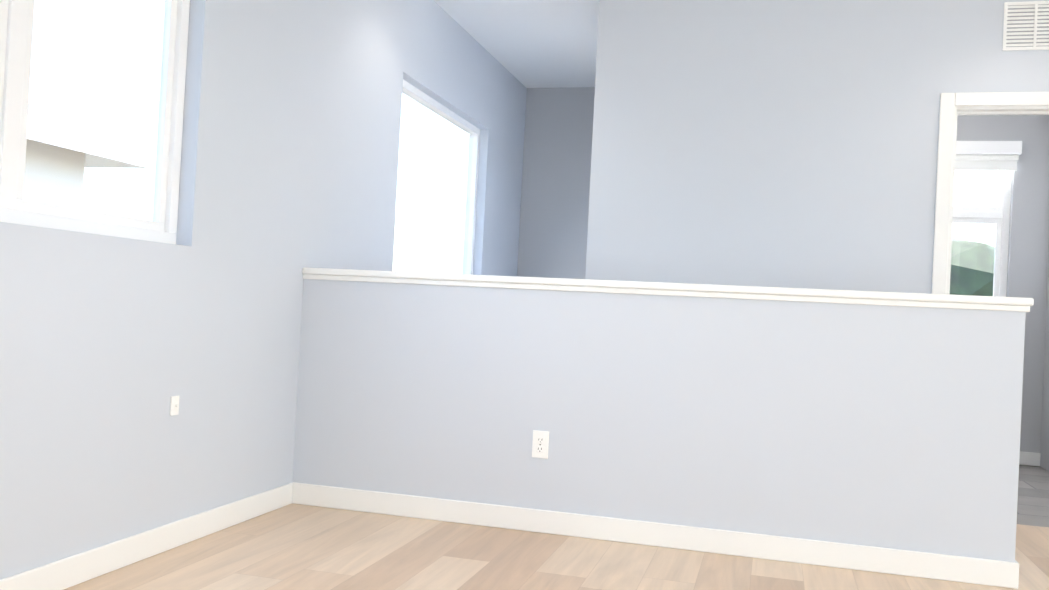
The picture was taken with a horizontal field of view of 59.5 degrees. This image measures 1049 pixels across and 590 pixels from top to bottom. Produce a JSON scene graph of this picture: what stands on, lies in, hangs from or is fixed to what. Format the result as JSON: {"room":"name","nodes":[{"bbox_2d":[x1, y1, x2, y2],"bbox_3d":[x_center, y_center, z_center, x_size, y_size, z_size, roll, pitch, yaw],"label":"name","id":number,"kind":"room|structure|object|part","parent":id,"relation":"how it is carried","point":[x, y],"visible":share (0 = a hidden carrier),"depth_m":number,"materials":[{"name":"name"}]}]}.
{"room":"empty living room","nodes":[
{"label":"empty living room","id":0,"kind":"room"},
{"bbox_2d":[0,0,526,579],"bbox_3d":[-1.275,-0.466,3.412,0.150,2.770,9.060,3,-1,15],"label":"wall","id":1,"kind":"structure","parent":0,"point":[110,346],"depth_m":3.58,"materials":[{"name":"blue paint"}]},
{"bbox_2d":[0,0,189,243],"bbox_3d":[-1.491,-0.769,2.665,0.070,1.130,1.530,3,-1,15],"label":"window","id":2,"kind":"structure","parent":1,"relation":"in","point":[17,21],"depth_m":2.96,"materials":[{"name":"white plastic"}]},
{"bbox_2d":[0,483,292,589],"bbox_3d":[-1.735,0.823,1.647,0.013,0.095,5.187,3,-1,15],"label":"baseboard","id":3,"kind":"structure","parent":1,"relation":"attached to","point":[68,572],"depth_m":3.16,"materials":[{"name":"white paint"}]},
{"bbox_2d":[170,395,178,415],"bbox_3d":[-1.258,0.400,3.309,0.017,0.070,0.045,3,-1,15],"label":"outlet","id":4,"kind":"object","parent":1,"relation":"attached to","point":[174,405],"visible":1,"depth_m":3.30,"materials":[{"name":"white plastic"}]},
{"bbox_2d":[393,79,479,274],"bbox_3d":[-0.601,-0.599,5.948,0.070,1.280,1.600,3,-1,15],"label":"window","id":5,"kind":"structure","parent":1,"relation":"in","point":[409,90],"depth_m":6.41,"materials":[{"name":"white plastic"}]},
{"bbox_2d":[434,0,598,87],"bbox_3d":[2.485,-1.749,2.424,7.800,0.150,9.060,3,-1,15],"label":"ceiling","id":6,"kind":"structure","parent":0,"point":[539,43],"depth_m":6.15,"materials":[{"name":"white paint"}]},
{"bbox_2d":[64,503,1048,589],"bbox_3d":[2.012,1.157,1.199,7.800,0.200,6.610,3,-1,15],"label":"floor","id":7,"kind":"structure","parent":0,"point":[292,546],"depth_m":3.37,"materials":[{"name":"brown wood"}]},
{"bbox_2d":[292,267,1033,561],"bbox_3d":[0.426,0.479,3.833,2.992,1.070,0.164,3,-1,15],"label":"wall","id":8,"kind":"structure","parent":7,"relation":"on","point":[891,420],"depth_m":3.72,"materials":[{"name":"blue paint"}]},
{"bbox_2d":[532,430,548,458],"bbox_3d":[0.067,0.629,3.860,0.070,0.115,0.009,3,-1,15],"label":"outlet","id":9,"kind":"object","parent":8,"relation":"attached to","point":[540,443],"visible":1,"depth_m":3.86,"materials":[{"name":"white plastic"}]},
{"bbox_2d":[292,482,1018,588],"bbox_3d":[0.379,0.964,3.763,2.983,0.095,0.013,3,-1,15],"label":"baseboard","id":10,"kind":"structure","parent":8,"relation":"attached to","point":[997,573],"depth_m":3.69,"materials":[{"name":"white paint"}]},
{"bbox_2d":[517,87,1048,452],"bbox_3d":[3.580,-0.167,6.699,7.500,2.770,0.150,3,-1,15],"label":"wall","id":11,"kind":"structure","parent":0,"point":[555,190],"depth_m":7.48,"materials":[{"name":"grey paint"}]},
{"bbox_2d":[950,141,1021,296],"bbox_3d":[3.185,-0.521,6.768,0.790,1.200,0.215,3,-1,15],"label":"window","id":12,"kind":"structure","parent":11,"relation":"in","point":[1001,158],"depth_m":6.71,"materials":[{"name":"white plastic"}]},
{"bbox_2d":[1019,451,1040,465],"bbox_3d":[2.353,1.113,6.912,2.760,0.095,0.013,3,-1,15],"label":"baseboard","id":13,"kind":"structure","parent":11,"relation":"attached to","point":[1030,458],"depth_m":6.56,"materials":[{"name":"white paint"}]},
{"bbox_2d":[585,0,1048,293],"bbox_3d":[3.467,-0.209,4.269,6.440,2.770,0.120,3,-1,15],"label":"wall","id":14,"kind":"structure","parent":0,"point":[780,143],"depth_m":4.80,"materials":[{"name":"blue paint"}]},
{"bbox_2d":[931,92,1048,294],"bbox_3d":[2.515,0.071,4.520,0.967,2.121,0.154,3,-1,15],"label":"door frame","id":15,"kind":"structure","parent":14,"relation":"attached to","point":[949,102],"depth_m":4.57,"materials":[{"name":"white paint"}]},
{"bbox_3d":[2.514,0.101,4.519,0.845,2.060,0.122,3,-1,15],"label":"bathroom door jamb","id":16,"kind":"part","parent":15,"relation":"part of","materials":[{"name":"white wood"}]},
{"bbox_2d":[1002,1,1048,50],"bbox_3d":[2.571,-1.318,4.480,0.420,0.240,0.008,3,-1,15],"label":"air vent","id":17,"kind":"object","parent":14,"relation":"in","point":[1026,25],"visible":1,"depth_m":4.51,"materials":[{"name":"white plastic"}]},
{"bbox_2d":[1017,465,1048,526],"bbox_3d":[3.202,1.286,5.568,7.800,0.196,2.450,3,-1,15],"label":"floor","id":18,"kind":"structure","parent":0,"point":[1033,498],"depth_m":5.32,"materials":[{"name":"grey tile"}]},
{"bbox_2d":[1040,261,1048,470],"bbox_3d":[3.517,-0.188,5.478,0.120,2.770,2.240,3,-1,15],"label":"wall","id":19,"kind":"structure","parent":0,"point":[1044,456],"depth_m":6.49,"materials":[{"name":"grey paint"}]},
{"label":"outside","id":20,"kind":"structure","parent":0,"visible":0},
{"bbox_3d":[-8.935,3.786,13.794,100.000,0.200,100.000,3,-1,15],"label":"ground","id":21,"kind":"structure","parent":20,"visible":0},
{"bbox_2d":[23,102,150,208],"bbox_3d":[-9.140,0.003,4.109,9.270,7.046,13.900,3,-1,15],"label":"neighboring house","id":22,"kind":"structure","parent":21,"relation":"on","point":[100,158],"depth_m":9.23,"materials":[{"name":"paint"}]},
{"bbox_2d":[950,238,994,295],"bbox_3d":[10.472,1.872,18.812,6.499,5.771,6.337,3,-1,15],"label":"trees","id":23,"kind":"object","parent":21,"relation":"on","point":[972,250],"depth_m":16.91,"materials":[{"name":"green plant"}]}
]}

